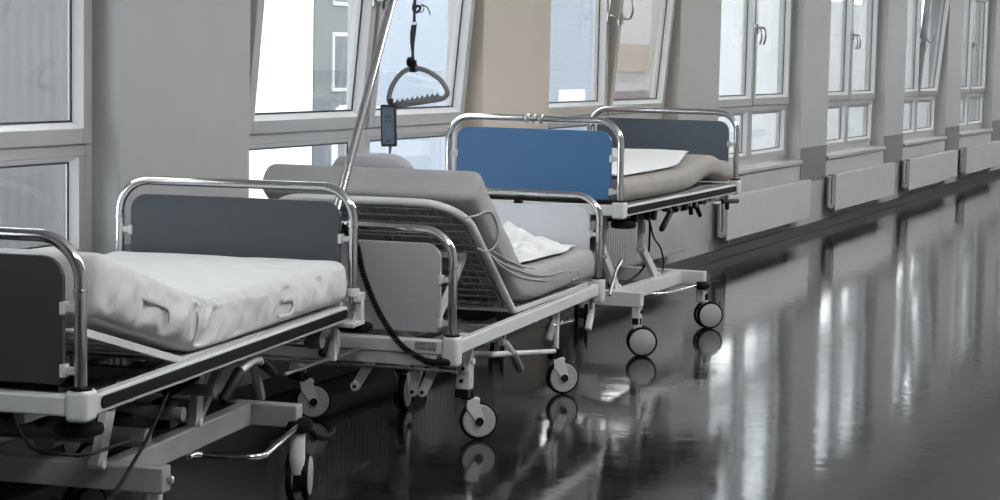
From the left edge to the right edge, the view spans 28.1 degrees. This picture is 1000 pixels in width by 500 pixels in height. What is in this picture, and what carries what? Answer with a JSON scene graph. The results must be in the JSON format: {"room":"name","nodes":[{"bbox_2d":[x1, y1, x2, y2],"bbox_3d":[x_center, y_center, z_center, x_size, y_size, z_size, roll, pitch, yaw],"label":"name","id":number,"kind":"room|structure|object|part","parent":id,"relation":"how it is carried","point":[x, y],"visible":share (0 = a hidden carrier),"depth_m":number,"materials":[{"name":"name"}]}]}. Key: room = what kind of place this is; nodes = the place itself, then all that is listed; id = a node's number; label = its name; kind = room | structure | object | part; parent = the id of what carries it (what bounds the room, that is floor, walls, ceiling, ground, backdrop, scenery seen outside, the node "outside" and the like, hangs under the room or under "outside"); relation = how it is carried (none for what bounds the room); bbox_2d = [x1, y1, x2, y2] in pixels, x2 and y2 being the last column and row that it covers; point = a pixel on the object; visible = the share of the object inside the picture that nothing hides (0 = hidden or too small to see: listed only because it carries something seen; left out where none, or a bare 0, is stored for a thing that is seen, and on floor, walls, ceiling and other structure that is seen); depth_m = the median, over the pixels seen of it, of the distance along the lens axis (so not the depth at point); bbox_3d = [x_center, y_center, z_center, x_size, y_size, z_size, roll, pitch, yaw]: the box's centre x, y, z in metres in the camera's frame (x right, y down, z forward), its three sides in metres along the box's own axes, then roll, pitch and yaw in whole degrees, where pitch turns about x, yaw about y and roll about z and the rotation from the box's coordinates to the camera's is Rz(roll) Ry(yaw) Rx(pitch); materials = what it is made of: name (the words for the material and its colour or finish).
{"room":"hospital interior","nodes":[
{"label":"hospital interior","id":0,"kind":"room"},
{"bbox_2d":[0,175,999,499],"bbox_3d":[7.110,-0.227,19.845,6.814,0.120,50.400,3,6,22],"label":"floor","id":1,"kind":"structure","parent":0,"point":[858,358],"depth_m":8.70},
{"bbox_2d":[0,176,372,499],"bbox_3d":[-1.183,0.342,6.332,1.006,1.034,2.435,3,6,15],"label":"hospital bed","id":2,"kind":"object","parent":1,"relation":"on","point":[101,403],"visible":0.91,"depth_m":5.95,"materials":[{"name":"grey metal"}]},
{"bbox_3d":[-1.497,0.162,5.168,0.808,0.329,0.020,3,6,15],"label":"panel","id":3,"kind":"part","parent":2,"relation":"part of","materials":[{"name":"grey plastic"}]},
{"bbox_3d":[-1.413,0.414,6.368,0.048,0.233,0.079,3,6,15],"label":"lift arm","id":4,"kind":"part","parent":2,"relation":"part of","materials":[{"name":"white metal"}]},
{"bbox_3d":[-1.122,0.496,5.670,0.048,0.248,0.144,3,6,15],"label":"lift arm","id":5,"kind":"part","parent":2,"relation":"part of","materials":[{"name":"grey metal"}]},
{"bbox_3d":[-1.083,0.643,5.631,0.110,0.066,0.002,3,6,15],"label":"plate","id":6,"kind":"part","parent":2,"relation":"part of","materials":[{"name":"grey metal"}]},
{"bbox_3d":[-1.188,0.582,6.239,0.795,0.075,1.125,3,6,15],"label":"frame","id":7,"kind":"part","parent":2,"relation":"part of","materials":[{"name":"grey metal"}]},
{"bbox_3d":[-1.234,0.326,6.204,0.840,0.052,2.000,3,6,15],"label":"cross frame","id":8,"kind":"part","parent":2,"relation":"part of","materials":[{"name":"grey metal"}]},
{"bbox_2d":[0,248,346,350],"bbox_3d":[-1.214,0.081,6.207,0.936,0.349,1.981,3,6,15],"label":"mattress","id":9,"kind":"object","parent":2,"relation":"on","point":[161,301],"visible":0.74,"depth_m":6.03,"materials":[{"name":"white fabric"}]},
{"bbox_3d":[-0.949,0.435,6.247,0.048,0.233,0.079,3,6,15],"label":"lift arm","id":10,"kind":"part","parent":2,"relation":"part of","materials":[{"name":"grey metal"}]},
{"bbox_3d":[-0.808,0.312,6.069,0.034,0.054,2.000,3,6,15],"label":"rail","id":11,"kind":"part","parent":2,"relation":"part of","materials":[{"name":"grey metal"}]},
{"bbox_3d":[-0.958,-0.026,7.203,0.808,0.329,0.020,3,6,15],"label":"panel","id":12,"kind":"part","parent":2,"relation":"part of","materials":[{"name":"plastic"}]},
{"bbox_3d":[-0.806,0.363,6.321,0.095,0.067,0.282,3,6,15],"label":"lever","id":13,"kind":"part","parent":2,"relation":"part of","materials":[{"name":"grey metal"}]},
{"bbox_3d":[-0.655,0.303,6.968,0.032,0.047,0.188,5,7,34],"label":"lever","id":14,"kind":"part","parent":2,"relation":"part of","materials":[{"name":"metal"}]},
{"bbox_2d":[303,330,329,348],"bbox_3d":[-0.634,0.306,6.996,0.060,0.067,0.164,3,6,15],"label":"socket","id":15,"kind":"object","parent":2,"relation":"attached to","point":[321,339],"depth_m":6.93,"materials":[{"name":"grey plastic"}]},
{"bbox_3d":[-0.623,0.391,7.050,0.014,0.034,0.770,3,6,15],"label":"push rod","id":16,"kind":"part","parent":2,"relation":"part of","materials":[{"name":"silver metal"}]},
{"bbox_3d":[-0.618,0.605,6.787,0.036,0.099,0.223,4,6,29],"label":"foot lever","id":17,"kind":"part","parent":2,"relation":"part of","materials":[{"name":"black plastic"}]},
{"bbox_3d":[-0.593,0.318,7.113,0.020,0.155,0.030,3,6,15],"label":"hook plate","id":18,"kind":"part","parent":2,"relation":"part of","materials":[{"name":"grey metal"}]},
{"bbox_2d":[246,0,604,439],"bbox_3d":[-0.263,-0.352,8.431,0.980,2.046,2.292,3,6,17],"label":"hospital bed","id":19,"kind":"object","parent":1,"relation":"on","point":[401,282],"depth_m":7.71,"materials":[{"name":"grey metal"}]},
{"bbox_3d":[-0.823,0.383,8.098,0.048,0.215,0.048,3,6,17],"label":"leg","id":20,"kind":"part","parent":19,"relation":"part of","materials":[{"name":"grey metal"}]},
{"bbox_2d":[327,327,339,358],"bbox_3d":[-0.617,0.334,7.439,0.048,0.140,0.069,3,6,17],"label":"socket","id":21,"kind":"object","parent":19,"relation":"attached to","point":[338,332],"depth_m":7.42,"materials":[{"name":"white metal"}]},
{"bbox_3d":[-0.603,0.424,7.448,0.930,0.012,0.012,3,6,17],"label":"push rod","id":22,"kind":"part","parent":19,"relation":"part of","materials":[{"name":"silver metal"}]},
{"bbox_3d":[-0.516,0.469,7.509,0.095,0.127,0.020,3,6,17],"label":"release lever","id":23,"kind":"part","parent":19,"relation":"part of","materials":[{"name":"grey metal"}]},
{"bbox_2d":[380,99,396,153],"bbox_3d":[-0.447,-0.316,8.309,0.070,0.631,0.215,2,6,8],"label":"remote control","id":24,"kind":"object","parent":19,"relation":"hanging from","point":[388,113],"visible":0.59,"depth_m":8.19,"materials":[{"name":"black plastic"}]},
{"bbox_3d":[-0.602,0.122,7.452,0.808,0.329,0.020,3,6,17],"label":"panel","id":25,"kind":"part","parent":19,"relation":"part of","materials":[{"name":"grey plastic"}]},
{"bbox_3d":[-0.434,0.018,7.973,0.842,0.509,0.710,3,6,17],"label":"backrest frame","id":26,"kind":"part","parent":19,"relation":"part of","materials":[{"name":"grey metal"}]},
{"bbox_3d":[-0.402,0.393,8.371,0.052,0.230,0.184,3,6,17],"label":"steering leg","id":27,"kind":"part","parent":19,"relation":"part of","materials":[{"name":"metal"}]},
{"bbox_3d":[-0.315,0.485,7.447,0.058,0.127,0.020,3,6,17],"label":"release lever","id":28,"kind":"part","parent":19,"relation":"part of","materials":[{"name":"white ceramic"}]},
{"bbox_3d":[-0.330,-0.933,8.159,0.275,0.718,0.040,3,6,17],"label":"trapeze handle","id":29,"kind":"part","parent":19,"relation":"part of","materials":[{"name":"grey plastic"}]},
{"bbox_3d":[-0.274,0.354,7.341,0.086,0.034,0.001,3,6,17],"label":"type plate","id":30,"kind":"part","parent":19,"relation":"part of","materials":[{"name":"grey metal"}]},
{"bbox_2d":[263,164,593,299],"bbox_3d":[-0.252,-0.101,8.523,0.906,0.580,1.846,3,6,17],"label":"mattress","id":31,"kind":"object","parent":19,"relation":"on","point":[466,191],"visible":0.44,"depth_m":7.78,"materials":[{"name":"grey fabric"}]},
{"bbox_2d":[333,153,414,168],"bbox_3d":[-0.478,-0.266,8.040,0.370,0.263,0.336,3,6,17],"label":"pillow","id":32,"kind":"object","parent":31,"relation":"on","point":[379,160],"visible":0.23,"depth_m":7.87,"materials":[{"name":"white fabric"}]},
{"bbox_2d":[502,221,574,262],"bbox_3d":[-0.103,-0.092,8.896,0.725,0.202,1.026,3,6,17],"label":"sheet","id":33,"kind":"object","parent":31,"relation":"on","point":[526,246],"visible":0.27,"depth_m":8.81,"materials":[{"name":"white fabric"}]},
{"bbox_3d":[-0.266,0.485,7.410,0.079,0.125,0.020,3,6,17],"label":"release lever","id":34,"kind":"part","parent":19,"relation":"part of","materials":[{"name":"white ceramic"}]},
{"bbox_3d":[-0.292,0.284,8.474,0.840,0.052,2.000,3,6,17],"label":"cross frame","id":35,"kind":"part","parent":19,"relation":"part of","materials":[{"name":"white metal"}]},
{"bbox_3d":[-0.128,0.432,7.744,0.070,0.215,0.057,3,6,17],"label":"leg","id":36,"kind":"part","parent":19,"relation":"part of","materials":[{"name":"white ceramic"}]},
{"bbox_3d":[-0.129,0.420,7.708,0.056,0.112,0.020,3,6,17],"label":"release lever","id":37,"kind":"part","parent":19,"relation":"part of","materials":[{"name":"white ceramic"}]},
{"bbox_3d":[0.032,0.416,8.220,0.047,0.221,0.308,3,6,17],"label":"lever","id":38,"kind":"part","parent":19,"relation":"part of","materials":[{"name":"grey metal"}]},
{"bbox_3d":[0.151,0.270,8.395,0.034,0.054,2.160,3,6,17],"label":"rail","id":39,"kind":"part","parent":19,"relation":"part of","materials":[{"name":"white metal"}]},
{"bbox_3d":[0.034,-0.061,9.460,0.808,0.329,0.020,3,6,17],"label":"panel","id":40,"kind":"part","parent":19,"relation":"part of","materials":[{"name":"white laminate"}]},
{"bbox_3d":[0.217,0.325,8.784,0.036,0.164,0.088,3,6,17],"label":"lever","id":41,"kind":"part","parent":19,"relation":"part of","materials":[{"name":"grey metal"}]},
{"bbox_3d":[0.251,0.358,8.862,0.026,0.230,0.026,3,6,17],"label":"leg","id":42,"kind":"part","parent":19,"relation":"part of","materials":[{"name":"grey metal"}]},
{"bbox_3d":[0.268,0.327,8.933,0.040,0.027,0.304,3,6,20],"label":"linkage rod","id":43,"kind":"part","parent":19,"relation":"part of","materials":[{"name":"silver metal"}]},
{"bbox_3d":[0.423,0.277,9.423,0.031,0.194,0.106,4,6,24],"label":"lever","id":44,"kind":"part","parent":19,"relation":"part of","materials":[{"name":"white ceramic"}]},
{"bbox_2d":[445,106,740,356],"bbox_3d":[0.598,-0.152,10.835,1.021,1.217,2.315,3,6,22],"label":"hospital bed","id":45,"kind":"object","parent":1,"relation":"on","point":[509,158],"visible":0.73,"depth_m":10.02,"materials":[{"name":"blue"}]},
{"bbox_3d":[0.162,-0.429,9.769,0.808,0.329,0.020,3,6,22],"label":"panel","id":46,"kind":"part","parent":45,"relation":"part of","materials":[{"name":"blue plastic"}]},
{"bbox_2d":[489,154,733,201],"bbox_3d":[0.560,-0.417,10.760,0.916,0.176,2.026,3,6,22],"label":"mattress","id":47,"kind":"object","parent":45,"relation":"on","point":[691,169],"visible":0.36,"depth_m":10.46,"materials":[{"name":"white fabric"}]},
{"bbox_2d":[612,148,688,175],"bbox_3d":[0.463,-0.474,10.525,0.849,0.070,1.530,3,6,22],"label":"sheet","id":48,"kind":"object","parent":47,"relation":"on","point":[635,160],"visible":0.38,"depth_m":10.87,"materials":[{"name":"white fabric"}]},
{"bbox_3d":[0.555,0.107,10.105,0.048,0.235,0.256,3,6,22],"label":"lift arm","id":49,"kind":"part","parent":45,"relation":"part of","materials":[{"name":"grey metal"}]},
{"bbox_3d":[0.579,0.137,10.007,0.017,0.174,0.191,3,6,22],"label":"tie rod","id":50,"kind":"part","parent":45,"relation":"part of","materials":[{"name":"silver metal"}]},
{"bbox_3d":[0.566,0.182,10.710,0.780,0.075,1.200,3,6,22],"label":"frame","id":51,"kind":"part","parent":45,"relation":"part of","materials":[{"name":"grey metal"}]},
{"bbox_3d":[0.690,0.332,10.062,0.042,0.097,0.048,3,6,22],"label":"leg","id":52,"kind":"part","parent":45,"relation":"part of","materials":[{"name":"white metal"}]},
{"bbox_3d":[0.795,0.064,10.702,0.048,0.219,0.293,3,6,22],"label":"lift arm","id":53,"kind":"part","parent":45,"relation":"part of","materials":[{"name":"grey metal"}]},
{"bbox_3d":[0.548,-0.258,10.765,0.840,0.052,2.000,3,6,22],"label":"cross frame","id":54,"kind":"part","parent":45,"relation":"part of","materials":[{"name":"grey metal"}]},
{"bbox_3d":[0.951,-0.603,11.723,0.808,0.329,0.020,3,6,22],"label":"panel","id":55,"kind":"part","parent":45,"relation":"part of","materials":[{"name":"plastic"}]},
{"bbox_3d":[0.979,-0.273,10.638,0.034,0.054,2.130,3,6,22],"label":"rail","id":56,"kind":"part","parent":45,"relation":"part of","materials":[{"name":"grey metal"}]},
{"bbox_3d":[1.119,0.237,11.125,0.042,0.097,0.048,3,6,22],"label":"leg","id":57,"kind":"part","parent":45,"relation":"part of","materials":[{"name":"grey metal"}]},
{"bbox_2d":[92,0,999,395],"bbox_3d":[4.098,-1.963,20.949,0.220,3.000,50.000,3,6,22],"label":"wall","id":58,"kind":"structure","parent":0,"point":[171,78],"depth_m":10.73,"materials":[{"name":"paint"}]},
{"bbox_2d":[0,0,91,252],"bbox_3d":[-1.975,-0.698,6.340,0.225,1.829,2.493,3,6,22],"label":"window","id":59,"kind":"structure","parent":58,"relation":"in","point":[68,142],"depth_m":7.42,"materials":[{"name":"plastic"}]},
{"bbox_3d":[-1.772,-0.990,6.928,0.072,1.274,1.143,3,6,22],"label":"sash","id":60,"kind":"part","parent":59,"relation":"part of","materials":[{"name":"plastic"}]},
{"bbox_3d":[-2.044,-0.719,6.367,0.075,1.795,2.493,3,6,22],"label":"frame","id":61,"kind":"part","parent":59,"relation":"part of","materials":[{"name":"plastic"}]},
{"bbox_2d":[0,355,129,437],"bbox_3d":[-1.862,0.526,6.415,0.122,0.375,2.320,3,6,22],"label":"radiator","id":62,"kind":"object","parent":58,"relation":"attached to","point":[111,361],"visible":0.02,"depth_m":7.30,"materials":[{"name":"metal"}]},
{"bbox_2d":[125,244,130,251],"bbox_3d":[-1.245,0.093,8.001,0.005,0.305,0.932,3,6,22],"label":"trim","id":63,"kind":"structure","parent":58,"relation":"attached to","point":[127,246],"depth_m":7.58,"materials":[{"name":"grey plastic"}]},
{"bbox_2d":[249,0,475,170],"bbox_3d":[-0.633,-0.982,9.533,0.240,1.829,2.493,3,6,22],"label":"window","id":64,"kind":"structure","parent":58,"relation":"in","point":[269,130],"depth_m":9.55,"materials":[{"name":"plastic"}]},
{"bbox_3d":[-0.836,-1.173,9.017,0.072,1.274,1.143,9,8,22],"label":"sash","id":65,"kind":"part","parent":64,"relation":"part of","materials":[{"name":"plastic"}]},
{"bbox_3d":[-0.559,-1.233,9.472,0.081,0.177,0.030,9,8,22],"label":"handle","id":66,"kind":"part","parent":64,"relation":"part of","materials":[{"name":"silver metal"}]},
{"bbox_3d":[-0.514,-1.242,9.580,0.081,0.177,0.030,9,8,22],"label":"handle","id":67,"kind":"part","parent":64,"relation":"part of","materials":[{"name":"silver metal"}]},
{"bbox_3d":[-0.383,-1.269,10.101,0.072,1.274,1.143,9,8,22],"label":"sash","id":68,"kind":"part","parent":64,"relation":"part of","materials":[{"name":"plastic"}]},
{"bbox_2d":[271,302,490,362],"bbox_3d":[-0.527,0.242,9.610,0.122,0.375,2.330,3,6,22],"label":"radiator","id":69,"kind":"object","parent":58,"relation":"attached to","point":[374,331],"visible":0.03,"depth_m":9.34,"materials":[{"name":"metal"}]},
{"bbox_2d":[37,169,999,455],"bbox_3d":[4.177,-0.504,21.046,0.014,0.082,50.000,3,6,22],"label":"baseboard","id":70,"kind":"structure","parent":58,"relation":"attached to","point":[280,384],"depth_m":14.73,"materials":[{"name":"grey"}]},
{"bbox_2d":[548,0,675,130],"bbox_3d":[0.701,-1.266,12.729,0.237,1.829,2.493,3,6,22],"label":"window","id":71,"kind":"structure","parent":58,"relation":"in","point":[607,28],"depth_m":12.80,"materials":[{"name":"plastic"}]},
{"bbox_3d":[0.446,-1.462,12.234,0.072,1.274,1.143,3,6,22],"label":"sash","id":72,"kind":"part","parent":71,"relation":"part of","materials":[{"name":"plastic"}]},
{"bbox_3d":[0.719,-1.433,12.699,0.081,0.165,0.030,3,6,22],"label":"handle","id":73,"kind":"part","parent":71,"relation":"part of","materials":[{"name":"silver metal"}]},
{"bbox_3d":[0.820,-1.527,12.777,0.081,0.177,0.030,9,8,22],"label":"handle","id":74,"kind":"part","parent":71,"relation":"part of","materials":[{"name":"silver metal"}]},
{"bbox_3d":[0.951,-1.554,13.297,0.072,1.274,1.143,9,8,22],"label":"sash","id":75,"kind":"part","parent":71,"relation":"part of","materials":[{"name":"plastic"}]},
{"bbox_2d":[590,210,685,265],"bbox_3d":[0.803,-0.056,12.790,0.122,0.405,2.250,3,6,22],"label":"radiator","id":76,"kind":"object","parent":58,"relation":"attached to","point":[621,243],"visible":0.28,"depth_m":13.10,"materials":[{"name":"metal"}]},
{"bbox_2d":[718,0,802,174],"bbox_3d":[2.031,-1.551,15.927,0.225,1.829,2.493,3,6,22],"label":"window","id":77,"kind":"structure","parent":58,"relation":"in","point":[746,104],"depth_m":16.06,"materials":[{"name":"plastic"}]},
{"bbox_3d":[1.782,-1.746,15.430,0.072,1.274,1.143,3,6,22],"label":"sash","id":78,"kind":"part","parent":77,"relation":"part of","materials":[{"name":"plastic"}]},
{"bbox_3d":[2.055,-1.717,15.894,0.081,0.165,0.030,3,6,22],"label":"handle","id":79,"kind":"part","parent":77,"relation":"part of","materials":[{"name":"silver metal"}]},
{"bbox_3d":[2.100,-1.727,16.003,0.081,0.165,0.030,3,6,22],"label":"handle","id":80,"kind":"part","parent":77,"relation":"part of","materials":[{"name":"silver metal"}]},
{"bbox_3d":[2.048,-0.656,16.000,0.150,0.034,2.489,3,6,22],"label":"sill","id":81,"kind":"part","parent":77,"relation":"part of","materials":[{"name":"stone"}]},
{"bbox_3d":[2.235,-1.843,16.514,0.072,1.274,1.143,3,6,22],"label":"sash","id":82,"kind":"part","parent":77,"relation":"part of","materials":[{"name":"plastic"}]},
{"bbox_2d":[717,180,810,242],"bbox_3d":[2.105,-0.313,15.905,0.124,0.375,2.560,3,6,22],"label":"radiator","id":83,"kind":"object","parent":58,"relation":"attached to","point":[761,209],"visible":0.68,"depth_m":15.66,"materials":[{"name":"metal"}]},
{"bbox_3d":[2.089,-0.343,15.920,0.012,0.300,2.480,3,6,22],"label":"panel","id":84,"kind":"part","parent":83,"relation":"part of","materials":[{"name":"metal"}]},
{"bbox_2d":[721,180,805,196],"bbox_3d":[2.133,-0.493,15.904,0.064,0.008,2.470,3,6,22],"label":"grille","id":85,"kind":"object","parent":83,"relation":"attached to","point":[801,184],"depth_m":15.93,"materials":[{"name":"metal"}]},
{"bbox_2d":[800,145,826,180],"bbox_3d":[2.761,-0.760,17.587,0.005,0.305,0.932,3,6,22],"label":"trim","id":86,"kind":"structure","parent":58,"relation":"attached to","point":[813,167],"depth_m":17.58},
{"bbox_2d":[826,0,885,158],"bbox_3d":[3.366,-1.835,19.123,0.225,1.829,2.493,3,6,22],"label":"window","id":87,"kind":"structure","parent":58,"relation":"in","point":[845,98],"depth_m":19.22,"materials":[{"name":"plastic"}]},
{"bbox_3d":[3.117,-2.030,18.625,0.072,1.274,1.143,3,6,22],"label":"sash","id":88,"kind":"part","parent":87,"relation":"part of","materials":[{"name":"plastic"}]},
{"bbox_3d":[3.390,-2.002,19.090,0.081,0.165,0.030,3,6,22],"label":"handle","id":89,"kind":"part","parent":87,"relation":"part of","materials":[{"name":"silver metal"}]},
{"bbox_3d":[3.383,-0.940,19.195,0.150,0.034,2.489,3,6,22],"label":"sill","id":90,"kind":"part","parent":87,"relation":"part of","materials":[{"name":"stone"}]},
{"bbox_3d":[3.435,-2.011,19.198,0.081,0.165,0.030,3,6,22],"label":"handle","id":91,"kind":"part","parent":87,"relation":"part of","materials":[{"name":"silver metal"}]},
{"bbox_3d":[3.570,-2.127,19.709,0.072,1.274,1.143,3,6,22],"label":"sash","id":92,"kind":"part","parent":87,"relation":"part of","materials":[{"name":"plastic"}]},
{"bbox_2d":[826,162,894,212],"bbox_3d":[3.456,-0.601,19.137,0.124,0.375,2.630,3,6,22],"label":"radiator","id":93,"kind":"object","parent":58,"relation":"attached to","point":[849,188],"visible":1,"depth_m":18.83,"materials":[{"name":"metal"}]},
{"bbox_3d":[3.440,-0.630,19.152,0.012,0.300,2.550,3,6,22],"label":"panel","id":94,"kind":"part","parent":93,"relation":"part of","materials":[{"name":"metal"}]},
{"bbox_2d":[829,163,888,174],"bbox_3d":[3.484,-0.780,19.137,0.064,0.008,2.540,3,6,22],"label":"grille","id":95,"kind":"object","parent":93,"relation":"attached to","point":[884,167],"depth_m":19.15,"materials":[{"name":"metal"}]},
{"bbox_2d":[884,134,902,163],"bbox_3d":[4.097,-1.045,20.783,0.005,0.305,0.932,3,6,22],"label":"trim","id":96,"kind":"structure","parent":58,"relation":"attached to","point":[893,143],"depth_m":20.78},
{"bbox_2d":[903,0,949,145],"bbox_3d":[4.707,-2.119,22.316,0.237,1.829,2.493,3,6,22],"label":"window","id":97,"kind":"structure","parent":58,"relation":"in","point":[915,94],"depth_m":22.42,"materials":[{"name":"plastic"}]},
{"bbox_3d":[4.453,-2.315,21.821,0.072,1.274,1.143,3,6,22],"label":"sash","id":98,"kind":"part","parent":97,"relation":"part of","materials":[{"name":"plastic"}]},
{"bbox_3d":[4.726,-2.286,22.285,0.081,0.165,0.030,3,6,22],"label":"handle","id":99,"kind":"part","parent":97,"relation":"part of","materials":[{"name":"silver metal"}]},
{"bbox_3d":[4.719,-1.224,22.391,0.150,0.034,2.489,3,6,22],"label":"sill","id":100,"kind":"part","parent":97,"relation":"part of","materials":[{"name":"stone"}]},
{"bbox_3d":[4.826,-2.380,22.363,0.081,0.177,0.030,9,8,22],"label":"handle","id":101,"kind":"part","parent":97,"relation":"part of","materials":[{"name":"silver metal"}]},
{"bbox_3d":[4.957,-2.407,22.884,0.072,1.274,1.143,9,8,22],"label":"sash","id":102,"kind":"part","parent":97,"relation":"part of","materials":[{"name":"plastic"}]},
{"bbox_2d":[901,149,957,192],"bbox_3d":[4.816,-0.890,22.392,0.124,0.375,2.930,3,6,22],"label":"radiator","id":103,"kind":"object","parent":58,"relation":"attached to","point":[924,170],"visible":1,"depth_m":22.04,"materials":[{"name":"metal"}]},
{"bbox_3d":[4.800,-0.920,22.407,0.012,0.300,2.850,3,6,22],"label":"panel","id":104,"kind":"part","parent":103,"relation":"part of","materials":[{"name":"metal"}]},
{"bbox_2d":[904,150,951,159],"bbox_3d":[4.844,-1.070,22.392,0.064,0.008,2.840,3,6,22],"label":"grille","id":105,"kind":"object","parent":103,"relation":"attached to","point":[947,154],"depth_m":22.41,"materials":[{"name":"metal"}]},
{"bbox_2d":[945,126,959,150],"bbox_3d":[5.432,-1.329,23.978,0.005,0.305,0.932,3,6,22],"label":"trim","id":106,"kind":"structure","parent":58,"relation":"attached to","point":[952,133],"depth_m":23.97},
{"bbox_2d":[959,0,992,136],"bbox_3d":[6.037,-2.404,25.514,0.225,1.829,2.493,3,6,22],"label":"window","id":107,"kind":"structure","parent":58,"relation":"in","point":[968,91],"depth_m":25.63,"materials":[{"name":"plastic"}]},
{"bbox_3d":[5.788,-2.599,25.016,0.072,1.274,1.143,3,6,22],"label":"sash","id":108,"kind":"part","parent":107,"relation":"part of","materials":[{"name":"plastic"}]},
{"bbox_3d":[6.054,-1.509,25.586,0.150,0.034,2.489,3,6,22],"label":"sill","id":109,"kind":"part","parent":107,"relation":"part of","materials":[{"name":"stone"}]},
{"bbox_3d":[6.241,-2.696,26.101,0.072,1.274,1.143,3,6,22],"label":"sash","id":110,"kind":"part","parent":107,"relation":"part of","materials":[{"name":"plastic"}]},
{"bbox_2d":[959,141,999,176],"bbox_3d":[6.154,-1.175,25.592,0.124,0.375,2.810,3,6,22],"label":"radiator","id":111,"kind":"object","parent":58,"relation":"attached to","point":[974,158],"visible":1,"depth_m":25.16,"materials":[{"name":"metal"}]},
{"bbox_3d":[6.138,-1.205,25.607,0.012,0.300,2.730,3,6,22],"label":"panel","id":112,"kind":"part","parent":111,"relation":"part of","materials":[{"name":"metal"}]},
{"bbox_2d":[962,141,995,147],"bbox_3d":[6.181,-1.355,25.592,0.064,0.008,2.720,3,6,22],"label":"grille","id":113,"kind":"object","parent":111,"relation":"attached to","point":[992,144],"depth_m":25.63,"materials":[{"name":"metal"}]},
{"bbox_2d":[991,120,999,141],"bbox_3d":[6.768,-1.613,27.174,0.005,0.305,0.932,3,6,22],"label":"trim","id":114,"kind":"structure","parent":58,"relation":"attached to","point":[995,136],"depth_m":27.05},
{"label":"outside","id":115,"kind":"structure","parent":0,"visible":0},
{"bbox_3d":[4.305,-1.812,68.725,35.406,0.150,170.000,3,6,22],"label":"ground","id":116,"kind":"structure","parent":115,"visible":0},
{"bbox_2d":[0,0,67,248],"bbox_3d":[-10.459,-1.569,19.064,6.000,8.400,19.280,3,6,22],"label":"window pane","id":117,"kind":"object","parent":116,"relation":"on","point":[33,33],"visible":0.07,"depth_m":23.31,"materials":[{"name":"glass"}]},
{"bbox_2d":[249,0,312,198],"bbox_3d":[-6.132,-3.134,29.323,6.000,9.700,3.110,3,6,22],"label":"building","id":118,"kind":"structure","parent":116,"relation":"on","point":[285,75],"depth_m":28.83,"materials":[{"name":"white"}]},
{"bbox_2d":[312,0,379,165],"bbox_3d":[-5.020,-3.575,31.495,6.350,10.200,1.750,3,6,22],"label":"building","id":119,"kind":"structure","parent":116,"relation":"on","point":[330,17],"depth_m":30.10,"materials":[{"name":"plaster"},{"name":"glass"},{"name":"plastic"}]},
{"bbox_3d":[-2.177,-1.762,30.444,0.100,0.911,1.599,3,6,22],"label":"railing","id":120,"kind":"part","parent":119,"relation":"part of","materials":[{"name":"metal"}]},
{"bbox_2d":[370,0,447,169],"bbox_3d":[-3.774,-3.636,34.965,6.000,9.700,5.600,3,6,22],"label":"building","id":121,"kind":"structure","parent":116,"relation":"on","point":[430,48],"depth_m":33.07,"materials":[{"name":"white"}]},
{"bbox_2d":[549,0,594,129],"bbox_3d":[-1.709,-3.127,39.965,6.060,7.800,5.040,3,6,22],"label":"building","id":122,"kind":"structure","parent":116,"relation":"on","point":[572,21],"depth_m":39.63,"materials":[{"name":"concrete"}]},
{"bbox_3d":[1.412,-2.864,39.717,0.080,0.650,1.400,3,6,22],"label":"parapet panel","id":123,"kind":"part","parent":122,"relation":"part of","materials":[{"name":"white concrete"}]},
{"bbox_2d":[609,0,651,98],"bbox_3d":[0.519,-5.733,45.001,6.050,12.100,6.300,3,6,22],"label":"building","id":124,"kind":"structure","parent":116,"relation":"on","point":[632,81],"depth_m":43.16,"materials":[{"name":"grey"}]},
{"bbox_2d":[718,0,965,166],"bbox_3d":[9.156,-7.430,65.752,6.000,11.800,38.720,3,6,22],"label":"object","id":125,"kind":"structure","parent":116,"relation":"on","point":[763,125],"depth_m":54.06,"materials":[{"name":"glass"}]},
{"bbox_2d":[968,1,979,130],"bbox_3d":[25.443,-10.353,104.804,6.000,10.700,46.000,3,6,22],"label":"building","id":126,"kind":"structure","parent":116,"relation":"on","point":[972,103],"depth_m":84.11,"materials":[{"name":"white"}]}
]}

